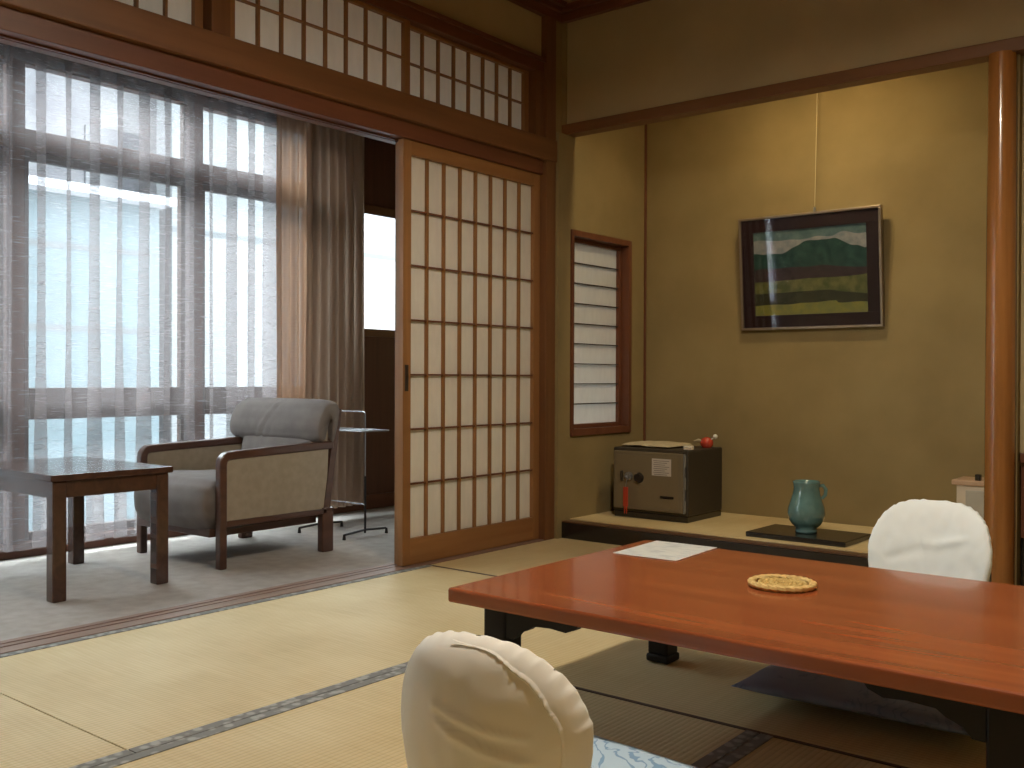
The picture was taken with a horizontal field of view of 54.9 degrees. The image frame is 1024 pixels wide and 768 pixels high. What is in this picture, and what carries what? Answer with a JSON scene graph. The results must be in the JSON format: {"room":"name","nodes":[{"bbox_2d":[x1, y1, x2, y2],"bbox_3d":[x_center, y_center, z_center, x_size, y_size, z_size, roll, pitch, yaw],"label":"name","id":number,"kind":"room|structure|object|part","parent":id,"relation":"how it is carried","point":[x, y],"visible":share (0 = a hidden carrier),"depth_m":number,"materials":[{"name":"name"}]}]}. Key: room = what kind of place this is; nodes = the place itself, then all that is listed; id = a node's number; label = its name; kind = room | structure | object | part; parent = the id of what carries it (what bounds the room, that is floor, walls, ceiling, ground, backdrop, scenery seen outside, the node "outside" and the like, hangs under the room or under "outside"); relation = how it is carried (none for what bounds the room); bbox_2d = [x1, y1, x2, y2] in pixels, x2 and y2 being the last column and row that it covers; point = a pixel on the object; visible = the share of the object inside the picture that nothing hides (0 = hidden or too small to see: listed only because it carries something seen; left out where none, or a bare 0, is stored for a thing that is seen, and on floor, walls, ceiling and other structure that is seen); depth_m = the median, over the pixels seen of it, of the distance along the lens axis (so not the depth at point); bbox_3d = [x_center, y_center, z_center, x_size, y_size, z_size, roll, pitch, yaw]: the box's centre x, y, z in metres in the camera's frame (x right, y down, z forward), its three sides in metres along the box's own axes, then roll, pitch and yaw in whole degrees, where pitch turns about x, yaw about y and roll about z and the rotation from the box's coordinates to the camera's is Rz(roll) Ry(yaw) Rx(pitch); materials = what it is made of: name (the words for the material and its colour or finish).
{"room":"japanese inn room","nodes":[
{"label":"japanese inn room","id":0,"kind":"room"},
{"bbox_2d":[0,506,393,640],"bbox_3d":[-1.657,0.772,3.894,1.445,0.030,5.820,1,1,39],"label":"floor","id":1,"kind":"structure","parent":0,"point":[112,581],"depth_m":3.98,"materials":[{"name":"grey carpet"}]},
{"bbox_2d":[0,456,172,602],"bbox_3d":[-1.714,0.534,3.801,0.706,0.446,0.471,1,1,39],"label":"side table","id":2,"kind":"object","parent":1,"relation":"on","point":[56,480],"visible":1,"depth_m":3.63,"materials":[{"name":"brown wood"}]},
{"bbox_3d":[-1.592,0.549,3.448,0.050,0.422,0.050,1,1,39],"label":"leg","id":3,"kind":"part","parent":2,"relation":"part of","materials":[{"name":"brown wood"}]},
{"bbox_3d":[-1.835,0.544,4.154,0.050,0.422,0.050,1,1,39],"label":"leg","id":4,"kind":"part","parent":2,"relation":"part of","materials":[{"name":"brown wood"}]},
{"bbox_3d":[-1.343,0.548,3.757,0.050,0.422,0.050,1,1,39],"label":"leg","id":5,"kind":"part","parent":2,"relation":"part of","materials":[{"name":"brown wood"}]},
{"bbox_2d":[134,397,341,569],"bbox_3d":[-1.260,0.411,4.444,0.668,0.687,0.712,1,1,39],"label":"armchair","id":6,"kind":"object","parent":1,"relation":"on","point":[277,471],"visible":0.95,"depth_m":4.34,"materials":[{"name":"grey fabric"}]},
{"bbox_3d":[-1.474,0.504,4.625,0.038,0.498,0.601,1,1,39],"label":"arm frame","id":7,"kind":"part","parent":6,"relation":"part of","materials":[{"name":"brown wood"}]},
{"bbox_3d":[-1.472,0.421,4.627,0.022,0.284,0.545,1,1,39],"label":"panel","id":8,"kind":"part","parent":6,"relation":"part of","materials":[{"name":"beige fabric"}]},
{"bbox_2d":[134,469,269,529],"bbox_3d":[-1.287,0.498,4.383,0.553,0.228,0.582,1,1,39],"label":"seat cushion","id":9,"kind":"object","parent":6,"relation":"on","point":[192,493],"depth_m":4.10,"materials":[{"name":"grey fabric"}]},
{"bbox_3d":[-1.268,0.607,4.408,0.537,0.035,0.560,1,1,39],"label":"seat rail","id":10,"kind":"part","parent":6,"relation":"part of","materials":[{"name":"brown wood"}]},
{"bbox_3d":[-1.307,0.652,4.835,0.038,0.200,0.065,1,1,39],"label":"leg","id":11,"kind":"part","parent":6,"relation":"part of","materials":[{"name":"brown wood"}]},
{"bbox_3d":[-1.010,0.508,4.252,0.038,0.498,0.601,1,1,39],"label":"arm frame","id":12,"kind":"part","parent":6,"relation":"part of","materials":[{"name":"brown wood"}]},
{"bbox_2d":[241,435,311,449],"bbox_3d":[-1.088,0.299,4.628,0.523,0.395,0.141,1,1,39],"label":"cushion","id":13,"kind":"object","parent":6,"relation":"on","point":[247,441],"depth_m":4.61,"materials":[{"name":"grey fabric"}]},
{"bbox_3d":[-1.009,0.425,4.253,0.022,0.284,0.545,1,1,39],"label":"panel","id":14,"kind":"part","parent":6,"relation":"part of","materials":[{"name":"beige fabric"}]},
{"bbox_2d":[230,397,339,441],"bbox_3d":[-1.085,0.178,4.659,0.668,0.222,0.144,1,1,39],"label":"cushion","id":15,"kind":"object","parent":6,"relation":"on","point":[255,419],"depth_m":4.56,"materials":[{"name":"grey fabric"}]},
{"bbox_3d":[-0.843,0.656,4.461,0.038,0.200,0.065,1,1,39],"label":"leg","id":16,"kind":"part","parent":6,"relation":"part of","materials":[{"name":"brown wood"}]},
{"bbox_3d":[-0.823,0.336,4.482,0.030,0.460,0.105,1,1,39],"label":"post","id":17,"kind":"part","parent":6,"relation":"part of","materials":[{"name":"brown wood"}]},
{"bbox_2d":[298,410,388,539],"bbox_3d":[-0.832,0.441,4.949,0.423,0.617,0.298,1,1,39],"label":"magazine rack","id":18,"kind":"object","parent":1,"relation":"on","point":[345,429],"visible":0.72,"depth_m":4.86,"materials":[{"name":"metal"}]},
{"bbox_2d":[339,427,388,431],"bbox_3d":[-0.831,0.228,4.947,0.423,0.007,0.186,1,1,39],"label":"tray","id":19,"kind":"object","parent":18,"relation":"on","point":[345,429],"depth_m":4.88,"materials":[{"name":"metal"}]},
{"bbox_2d":[0,43,395,494],"bbox_3d":[-2.147,-0.483,4.335,0.070,2.530,5.740,1,1,39],"label":"wall","id":20,"kind":"structure","parent":0,"point":[379,156],"depth_m":5.95,"materials":[{"name":"brown wood"}]},
{"bbox_2d":[0,47,5,543],"bbox_3d":[-2.456,-0.356,3.937,0.070,2.180,0.830,1,1,39],"label":"window","id":21,"kind":"structure","parent":20,"relation":"in","point":[2,125],"depth_m":4.24,"materials":[{"name":"brown wood"}]},
{"bbox_3d":[-2.461,-0.351,3.940,0.038,2.090,0.830,1,1,39],"label":"sash","id":22,"kind":"part","parent":21,"relation":"part of","materials":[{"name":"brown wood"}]},
{"bbox_2d":[3,46,202,543],"bbox_3d":[-2.745,-0.345,3.585,0.082,2.200,3.670,1,1,39],"label":"window frame","id":23,"kind":"structure","parent":20,"relation":"attached to","point":[19,529],"depth_m":4.28,"materials":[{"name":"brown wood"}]},
{"bbox_2d":[25,53,188,541],"bbox_3d":[-1.895,-0.359,4.633,0.070,2.180,0.820,1,1,39],"label":"window","id":24,"kind":"structure","parent":20,"relation":"in","point":[57,393],"depth_m":4.61,"materials":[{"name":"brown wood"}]},
{"bbox_2d":[0,492,394,560],"bbox_3d":[-2.144,0.710,4.273,0.030,0.085,5.640,1,1,39],"label":"trim","id":25,"kind":"structure","parent":20,"relation":"attached to","point":[387,499],"depth_m":4.61,"materials":[{"name":"brown wood"}]},
{"bbox_2d":[203,98,276,438],"bbox_3d":[-1.358,-0.362,5.299,0.070,2.180,0.750,1,1,39],"label":"window","id":26,"kind":"structure","parent":20,"relation":"in","point":[241,189],"depth_m":5.13,"materials":[{"name":"brown wood"}]},
{"bbox_3d":[-1.358,-0.362,5.299,0.070,2.180,0.750,1,1,39],"label":"frame","id":27,"kind":"part","parent":26,"relation":"part of","materials":[{"name":"brown wood"}]},
{"bbox_2d":[364,204,394,337],"bbox_3d":[-0.738,-0.674,6.050,0.070,0.780,0.740,1,1,39],"label":"trim","id":28,"kind":"structure","parent":20,"relation":"attached to","point":[368,209],"depth_m":5.92,"materials":[{"name":"brown wood"}]},
{"bbox_3d":[-2.233,-1.460,3.938,0.120,0.033,4.980,1,1,39],"label":"rail","id":29,"kind":"object","parent":20,"relation":"attached to","visible":0},
{"bbox_2d":[0,44,9,551],"bbox_3d":[-2.964,-0.355,3.117,0.062,2.136,2.710,1,1,39],"label":"sheer curtain","id":30,"kind":"object","parent":29,"relation":"hanging from","point":[1,45],"visible":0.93,"depth_m":4.16,"materials":[{"name":"fabric"}]},
{"bbox_2d":[6,46,276,552],"bbox_3d":[-1.650,-0.362,4.745,0.056,2.136,1.538,1,1,39],"label":"sheer curtain","id":31,"kind":"object","parent":29,"relation":"hanging from","point":[42,246],"visible":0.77,"depth_m":4.57,"materials":[{"name":"fabric"}]},
{"bbox_2d":[276,114,306,398],"bbox_3d":[-1.165,-0.376,5.256,0.049,2.111,0.225,1,1,39],"label":"curtain","id":32,"kind":"object","parent":29,"relation":"hanging from","point":[291,179],"visible":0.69,"depth_m":5.25,"materials":[{"name":"fabric"}]},
{"bbox_2d":[305,122,364,507],"bbox_3d":[-0.966,-0.377,5.418,0.070,2.111,0.418,1,1,39],"label":"curtain","id":33,"kind":"object","parent":29,"relation":"hanging from","point":[334,158],"visible":0.76,"depth_m":5.43,"materials":[{"name":"fabric"}]},
{"bbox_2d":[409,0,540,55],"bbox_3d":[-1.335,-1.706,3.009,0.080,0.300,4.700,1,1,39],"label":"wall","id":34,"kind":"structure","parent":0,"point":[505,20],"depth_m":4.53,"materials":[{"name":"beige paint"}]},
{"bbox_2d":[116,0,202,27],"bbox_3d":[-1.340,-1.340,3.011,0.028,0.316,0.895,1,1,39],"label":"window","id":35,"kind":"structure","parent":34,"relation":"in","point":[187,11],"depth_m":3.30,"materials":[{"name":"paper"}]},
{"bbox_2d":[359,0,545,72],"bbox_3d":[-1.331,-1.532,3.000,0.120,0.068,4.690,1,1,39],"label":"trim","id":36,"kind":"structure","parent":34,"relation":"attached to","point":[421,17],"depth_m":4.31,"materials":[{"name":"brown wood"}]},
{"bbox_2d":[410,25,528,131],"bbox_3d":[-0.198,-1.345,4.428,0.028,0.316,0.855,1,1,39],"label":"window","id":37,"kind":"structure","parent":34,"relation":"in","point":[443,71],"depth_m":4.42,"materials":[{"name":"paper"}]},
{"bbox_2d":[507,0,562,23],"bbox_3d":[-1.248,-1.808,3.009,0.055,0.075,4.810,1,1,39],"label":"trim","id":38,"kind":"structure","parent":34,"relation":"attached to","point":[542,8],"depth_m":4.72,"materials":[{"name":"brown wood"}]},
{"bbox_2d":[538,15,555,539],"bbox_3d":[0.152,-0.543,4.825,0.094,2.600,0.077,1,1,39],"label":"trim","id":39,"kind":"structure","parent":34,"relation":"attached to","point":[548,24],"depth_m":4.79,"materials":[{"name":"brown wood"}]},
{"bbox_2d":[554,21,644,538],"bbox_3d":[0.422,-0.554,5.179,0.150,2.620,0.811,1,1,39],"label":"wall","id":40,"kind":"structure","parent":0,"point":[600,176],"depth_m":5.03,"materials":[{"name":"beige paint"}]},
{"bbox_2d":[0,539,544,653],"bbox_3d":[-1.347,0.776,3.021,0.133,0.036,4.690,1,1,39],"label":"trim","id":41,"kind":"structure","parent":40,"relation":"attached to","point":[30,641],"depth_m":3.37,"materials":[{"name":"brown wood"}]},
{"bbox_2d":[394,142,397,563],"bbox_3d":[-0.194,-0.131,4.469,0.033,1.766,0.903,1,1,39],"label":"door","id":42,"kind":"structure","parent":40,"relation":"in","point":[396,154],"depth_m":4.12,"materials":[{"name":"brown wood"}]},
{"bbox_2d":[397,138,539,566],"bbox_3d":[-0.169,-0.130,4.439,0.036,1.766,0.929,1,1,39],"label":"door","id":43,"kind":"structure","parent":40,"relation":"in","point":[469,227],"depth_m":4.40,"materials":[{"name":"brown wood"}]},
{"bbox_3d":[-0.437,-0.025,4.085,0.007,0.110,0.022,1,1,39],"label":"finger pull","id":44,"kind":"part","parent":43,"relation":"part of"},
{"bbox_2d":[548,0,566,7],"bbox_3d":[0.167,-1.830,1.836,3.630,0.025,4.760,1,1,39],"label":"trim","id":45,"kind":"structure","parent":40,"relation":"attached to","point":[561,3],"depth_m":4.77,"materials":[{"name":"brown wood"}]},
{"bbox_2d":[570,229,631,435],"bbox_3d":[0.426,-0.255,5.143,0.117,1.028,0.555,1,1,39],"label":"window","id":46,"kind":"structure","parent":40,"relation":"in","point":[600,265],"depth_m":5.20,"materials":[{"name":"white paper"}]},
{"bbox_2d":[643,124,646,440],"bbox_3d":[0.734,-0.487,5.440,0.010,2.315,0.014,1,1,39],"label":"trim","id":47,"kind":"structure","parent":40,"relation":"attached to","point":[645,159],"depth_m":5.43,"materials":[{"name":"brown wood"}]},
{"bbox_2d":[562,520,991,581],"bbox_3d":[1.035,0.723,4.261,1.984,0.084,0.070,1,1,39],"label":"trim","id":48,"kind":"structure","parent":40,"relation":"attached to","point":[621,535],"depth_m":4.39,"materials":[{"name":"black paint"}]},
{"bbox_2d":[570,510,873,553],"bbox_3d":[1.280,0.719,4.561,1.980,0.088,0.705,1,1,39],"label":"floor","id":49,"kind":"structure","parent":0,"point":[729,525],"depth_m":4.69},
{"bbox_2d":[614,445,721,522],"bbox_3d":[0.781,0.495,5.008,0.430,0.350,0.394,1,1,39],"label":"safe","id":50,"kind":"object","parent":49,"relation":"on","point":[678,484],"visible":1,"depth_m":4.87,"materials":[{"name":"black paint"}]},
{"bbox_2d":[623,475,627,513],"bbox_3d":[0.566,0.548,4.918,0.025,0.194,0.022,0,0,8],"label":"tag","id":51,"kind":"object","parent":50,"relation":"hanging from","point":[625,489],"visible":1,"depth_m":4.91,"materials":[{"name":"plastic"}]},
{"bbox_3d":[0.665,0.481,4.876,0.355,0.250,0.002,1,1,39],"label":"inset panel","id":52,"kind":"part","parent":50,"relation":"part of","materials":[{"name":"brown metal"}]},
{"bbox_3d":[0.673,0.481,4.881,0.396,0.290,0.016,1,1,39],"label":"door","id":53,"kind":"part","parent":50,"relation":"part of","materials":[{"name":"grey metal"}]},
{"bbox_2d":[622,441,691,447],"bbox_3d":[0.743,0.308,5.053,0.280,0.025,0.230,1,1,43],"label":"folded towel","id":54,"kind":"object","parent":50,"relation":"on","point":[653,444],"visible":0.98,"depth_m":4.99,"materials":[{"name":"beige fabric"}]},
{"bbox_3d":[0.754,0.554,4.803,0.075,0.012,0.005,1,1,39],"label":"name plate","id":55,"kind":"part","parent":50,"relation":"part of","materials":[{"name":"black paint"}]},
{"bbox_2d":[683,446,693,449],"bbox_3d":[0.861,0.311,4.810,0.044,0.020,0.032,0,0,31],"label":"box","id":56,"kind":"object","parent":50,"relation":"on","point":[684,447],"visible":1,"depth_m":4.80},
{"bbox_2d":[694,434,717,447],"bbox_3d":[0.979,0.286,4.979,0.133,0.070,0.066,1,1,39],"label":"ornament","id":57,"kind":"object","parent":50,"relation":"on","point":[706,442],"visible":1,"depth_m":4.95,"materials":[{"name":"ceramic"}]},
{"bbox_2d":[746,524,870,546],"bbox_3d":[1.304,0.665,4.347,0.450,0.022,0.300,1,1,40],"label":"display board","id":58,"kind":"object","parent":49,"relation":"on","point":[837,538],"visible":0.87,"depth_m":4.28,"materials":[{"name":"black paint"}]},
{"bbox_2d":[787,480,827,533],"bbox_3d":[1.298,0.540,4.350,0.162,0.227,0.162,0,0,-27],"label":"pitcher vase","id":59,"kind":"object","parent":58,"relation":"on","point":[806,509],"visible":1,"depth_m":4.30,"materials":[{"name":"green ceramic"}]},
{"bbox_3d":[1.369,0.475,4.345,0.043,0.071,0.017,0,0,4],"label":"handle","id":60,"kind":"part","parent":59,"relation":"part of","materials":[{"name":"green ceramic"}]},
{"bbox_2d":[952,474,983,519],"bbox_3d":[2.097,0.533,4.207,0.376,0.295,0.180,1,1,39],"label":"box","id":61,"kind":"object","parent":49,"relation":"on","point":[970,490],"visible":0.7,"depth_m":4.21,"materials":[{"name":"beige cardboard"}]},
{"bbox_3d":[2.097,0.424,4.206,0.376,0.023,0.180,1,1,39],"label":"lid","id":62,"kind":"part","parent":61,"relation":"part of","materials":[{"name":"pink wood"}]},
{"bbox_3d":[2.052,0.558,4.138,0.280,0.205,0.008,1,1,39],"label":"panel","id":63,"kind":"part","parent":61,"relation":"part of","materials":[{"name":"beige"}]},
{"bbox_3d":[1.989,0.399,4.207,0.023,0.028,0.025,1,1,39],"label":"knob","id":64,"kind":"part","parent":61,"relation":"part of","materials":[{"name":"black paint"}]},
{"bbox_2d":[567,0,1023,123],"bbox_3d":[1.749,-1.554,3.707,3.950,0.590,0.053,1,1,39],"label":"wall","id":65,"kind":"structure","parent":0,"point":[653,53],"depth_m":4.28,"materials":[{"name":"beige paint"}]},
{"bbox_2d":[560,0,650,22],"bbox_3d":[1.739,-1.801,3.652,3.900,0.075,0.060,1,1,39],"label":"trim","id":66,"kind":"structure","parent":65,"relation":"attached to","point":[580,9],"depth_m":4.74,"materials":[{"name":"brown wood"}]},
{"bbox_2d":[562,36,1023,137],"bbox_3d":[1.764,-1.240,3.698,3.910,0.051,0.080,1,1,39],"label":"trim","id":67,"kind":"structure","parent":65,"relation":"attached to","point":[979,53],"depth_m":4.10,"materials":[{"name":"brown wood"}]},
{"bbox_2d":[646,62,987,526],"bbox_3d":[2.200,-0.527,4.319,4.000,2.650,0.080,1,1,39],"label":"wall","id":68,"kind":"structure","parent":0,"point":[891,414],"depth_m":4.79,"materials":[{"name":"beige paint"}]},
{"bbox_2d":[738,110,884,330],"bbox_3d":[1.451,-0.952,4.818,0.715,1.362,0.077,1,1,39],"label":"framed painting","id":69,"kind":"object","parent":68,"relation":"attached to","point":[815,269],"visible":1,"depth_m":4.80,"materials":[{"name":"brown metal"}]},
{"bbox_3d":[1.449,-0.553,4.820,0.715,0.565,0.077,1,1,39],"label":"frame","id":70,"kind":"part","parent":69,"relation":"part of","materials":[{"name":"brown wood"}]},
{"bbox_2d":[984,50,1016,584],"bbox_3d":[1.809,-0.224,3.653,0.104,1.990,0.104,1,1,39],"label":"pillar","id":71,"kind":"structure","parent":0,"point":[1000,310],"depth_m":3.61,"materials":[{"name":"brown wood"}]},
{"bbox_2d":[1014,54,1022,585],"bbox_3d":[2.071,-0.539,3.919,0.040,2.620,0.705,1,1,39],"label":"wall","id":72,"kind":"structure","parent":0,"point":[1017,581],"depth_m":3.64,"materials":[{"name":"beige paint"}]},
{"bbox_2d":[1020,55,1023,452],"bbox_3d":[2.624,-0.730,3.113,1.830,1.984,0.055,1,1,39],"label":"wall","id":73,"kind":"structure","parent":0,"point":[1022,244],"depth_m":3.67,"materials":[{"name":"beige paint"}]},
{"bbox_3d":[-0.053,0.847,2.653,5.600,0.089,5.940,1,1,39],"label":"floor","id":74,"kind":"structure","parent":0,"visible":0},
{"bbox_2d":[0,694,134,767],"bbox_3d":[-1.763,0.786,1.623,0.967,0.032,1.907,1,1,39],"label":"mat","id":75,"kind":"object","parent":74,"relation":"on","point":[29,737],"visible":0.86,"depth_m":2.11,"materials":[{"name":"wicker"}]},
{"bbox_2d":[0,565,493,752],"bbox_3d":[-0.571,0.780,3.102,0.967,0.032,1.887,1,1,39],"label":"mat","id":76,"kind":"object","parent":74,"relation":"on","point":[143,687],"visible":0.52,"depth_m":2.77,"materials":[{"name":"wicker"}]},
{"bbox_2d":[91,667,758,767],"bbox_3d":[-0.418,0.790,1.753,0.957,0.032,1.897,1,1,39],"label":"mat","id":77,"kind":"object","parent":74,"relation":"on","point":[357,725],"visible":0.44,"depth_m":2.17,"materials":[{"name":"wicker"}]},
{"bbox_2d":[401,630,593,767],"bbox_3d":[0.061,0.577,1.694,0.345,0.395,0.592,0,0,33],"label":"chair","id":78,"kind":"object","parent":77,"relation":"on","point":[469,700],"visible":1,"depth_m":1.45,"materials":[{"name":"beige fabric"}]},
{"bbox_2d":[591,735,697,767],"bbox_3d":[0.092,0.711,1.708,0.540,0.071,0.500,1,1,42],"label":"floor cushion","id":79,"kind":"object","parent":78,"relation":"on","point":[607,753],"visible":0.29,"depth_m":1.79,"materials":[{"name":"blue fabric"}]},
{"bbox_2d":[429,538,620,576],"bbox_3d":[0.690,0.780,3.910,1.917,0.032,0.947,1,1,39],"label":"mat","id":80,"kind":"object","parent":74,"relation":"on","point":[509,560],"visible":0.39,"depth_m":4.34,"materials":[{"name":"beige wicker"}]},
{"bbox_2d":[521,627,985,767],"bbox_3d":[0.849,0.790,2.561,1.917,0.032,0.947,1,1,39],"label":"mat","id":81,"kind":"object","parent":74,"relation":"on","point":[698,685],"visible":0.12,"depth_m":2.40,"materials":[{"name":"beige wicker"}]},
{"bbox_2d":[448,540,1023,767],"bbox_3d":[0.589,0.614,2.133,1.200,0.322,0.845,1,1,39],"label":"table","id":82,"kind":"object","parent":81,"relation":"on","point":[953,646],"visible":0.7,"depth_m":1.95,"materials":[{"name":"brown wood"}]},
{"bbox_3d":[-0.021,0.627,2.200,0.070,0.290,0.070,1,1,39],"label":"leg","id":83,"kind":"part","parent":82,"relation":"part of","materials":[{"name":"black wood"}]},
{"bbox_3d":[0.421,0.625,2.751,0.070,0.290,0.070,1,1,39],"label":"leg","id":84,"kind":"part","parent":82,"relation":"part of","materials":[{"name":"black wood"}]},
{"bbox_2d":[613,541,716,560],"bbox_3d":[0.413,0.447,2.650,0.185,0.002,0.245,1,0,36],"label":"paper sheet","id":85,"kind":"object","parent":82,"relation":"on","point":[663,550],"visible":1,"depth_m":2.64,"materials":[{"name":"white paper"}]},
{"bbox_2d":[747,574,817,592],"bbox_3d":[0.603,0.444,2.200,0.151,0.015,0.152,1,1,39],"label":"woven trivet","id":86,"kind":"object","parent":82,"relation":"on","point":[783,583],"visible":1,"depth_m":2.19,"materials":[{"name":"wicker"}]},
{"bbox_3d":[0.785,0.634,1.553,0.070,0.290,0.070,1,1,39],"label":"leg","id":87,"kind":"part","parent":82,"relation":"part of","materials":[{"name":"black wood"}]},
{"bbox_2d":[868,499,992,581],"bbox_3d":[1.020,0.550,2.605,0.340,0.443,0.572,1,1,45],"label":"chair","id":88,"kind":"object","parent":81,"relation":"on","point":[923,536],"visible":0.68,"depth_m":2.75,"materials":[{"name":"white fabric"}]},
{"bbox_2d":[732,665,968,735],"bbox_3d":[0.927,0.727,2.434,0.570,0.052,0.580,1,0,37],"label":"floor cushion","id":89,"kind":"object","parent":88,"relation":"on","point":[777,681],"visible":0.26,"depth_m":2.27,"materials":[{"name":"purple fabric"}]},
{"bbox_2d":[708,733,894,767],"bbox_3d":[0.329,0.797,1.151,0.957,0.032,1.897,1,1,39],"label":"mat","id":90,"kind":"object","parent":74,"relation":"on","point":[762,751],"visible":1,"depth_m":2.05,"materials":[{"name":"wicker"}]},
{"bbox_2d":[1020,453,1023,585],"bbox_3d":[2.728,0.520,3.256,1.820,0.516,0.450,1,1,39],"label":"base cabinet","id":91,"kind":"object","parent":74,"relation":"on","point":[1021,454],"visible":0.85,"depth_m":3.67,"materials":[{"name":"brown wood"}]},
{"bbox_3d":[-1.919,-0.515,0.402,5.500,2.650,0.100,1,1,39],"label":"wall","id":92,"kind":"structure","parent":0,"visible":0},
{"bbox_2d":[203,0,229,36],"bbox_3d":[-1.029,-1.345,3.383,0.112,0.325,0.075,1,1,39],"label":"trim","id":93,"kind":"structure","parent":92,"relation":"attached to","point":[216,13],"depth_m":3.34,"materials":[{"name":"brown wood"}]},
{"bbox_2d":[0,5,542,174],"bbox_3d":[-1.343,-1.039,3.018,0.117,0.074,4.700,1,1,39],"label":"trim","id":94,"kind":"structure","parent":92,"relation":"attached to","point":[20,29],"depth_m":3.38,"materials":[{"name":"brown wood"}]},
{"bbox_2d":[0,0,556,162],"bbox_3d":[-1.285,-1.127,2.999,0.060,0.107,4.745,1,1,39],"label":"trim","id":95,"kind":"structure","parent":92,"relation":"attached to","point":[112,18],"depth_m":3.49,"materials":[{"name":"brown wood"}]},
{"bbox_2d":[230,0,409,93],"bbox_3d":[-0.710,-1.343,3.744,0.028,0.316,0.888,1,1,39],"label":"window","id":96,"kind":"structure","parent":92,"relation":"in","point":[356,38],"depth_m":3.79,"materials":[{"name":"paper"}]},
{"bbox_2d":[529,70,543,136],"bbox_3d":[0.112,-1.350,4.789,0.085,0.325,0.097,1,1,39],"label":"trim","id":97,"kind":"structure","parent":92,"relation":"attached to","point":[536,78],"depth_m":4.74,"materials":[{"name":"brown wood"}]},
{"label":"outside","id":98,"kind":"structure","parent":0,"visible":0},
{"bbox_3d":[-13.006,3.697,13.706,28.400,0.100,55.000,1,1,39],"label":"ground","id":99,"kind":"structure","parent":98,"visible":0},
{"bbox_2d":[25,67,156,194],"bbox_3d":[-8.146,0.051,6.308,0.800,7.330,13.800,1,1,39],"label":"house","id":100,"kind":"structure","parent":99,"relation":"on","point":[59,84],"depth_m":10.46,"materials":[{"name":"white"}]},
{"bbox_2d":[29,176,176,530],"bbox_3d":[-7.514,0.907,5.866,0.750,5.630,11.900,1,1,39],"label":"house","id":101,"kind":"structure","parent":99,"relation":"on","point":[109,259],"depth_m":9.79,"materials":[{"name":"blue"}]},
{"bbox_2d":[156,100,394,442],"bbox_3d":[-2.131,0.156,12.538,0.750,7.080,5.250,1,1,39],"label":"house","id":102,"kind":"structure","parent":99,"relation":"on","point":[379,231],"depth_m":11.14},
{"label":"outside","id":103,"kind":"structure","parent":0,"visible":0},
{"bbox_2d":[41,492,125,528],"bbox_3d":[-2.671,0.776,4.981,0.060,0.540,6.600,1,1,39],"label":"railing","id":104,"kind":"object","parent":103,"point":[96,508],"visible":0.02,"depth_m":5.45,"materials":[{"name":"white metal"}]}
]}

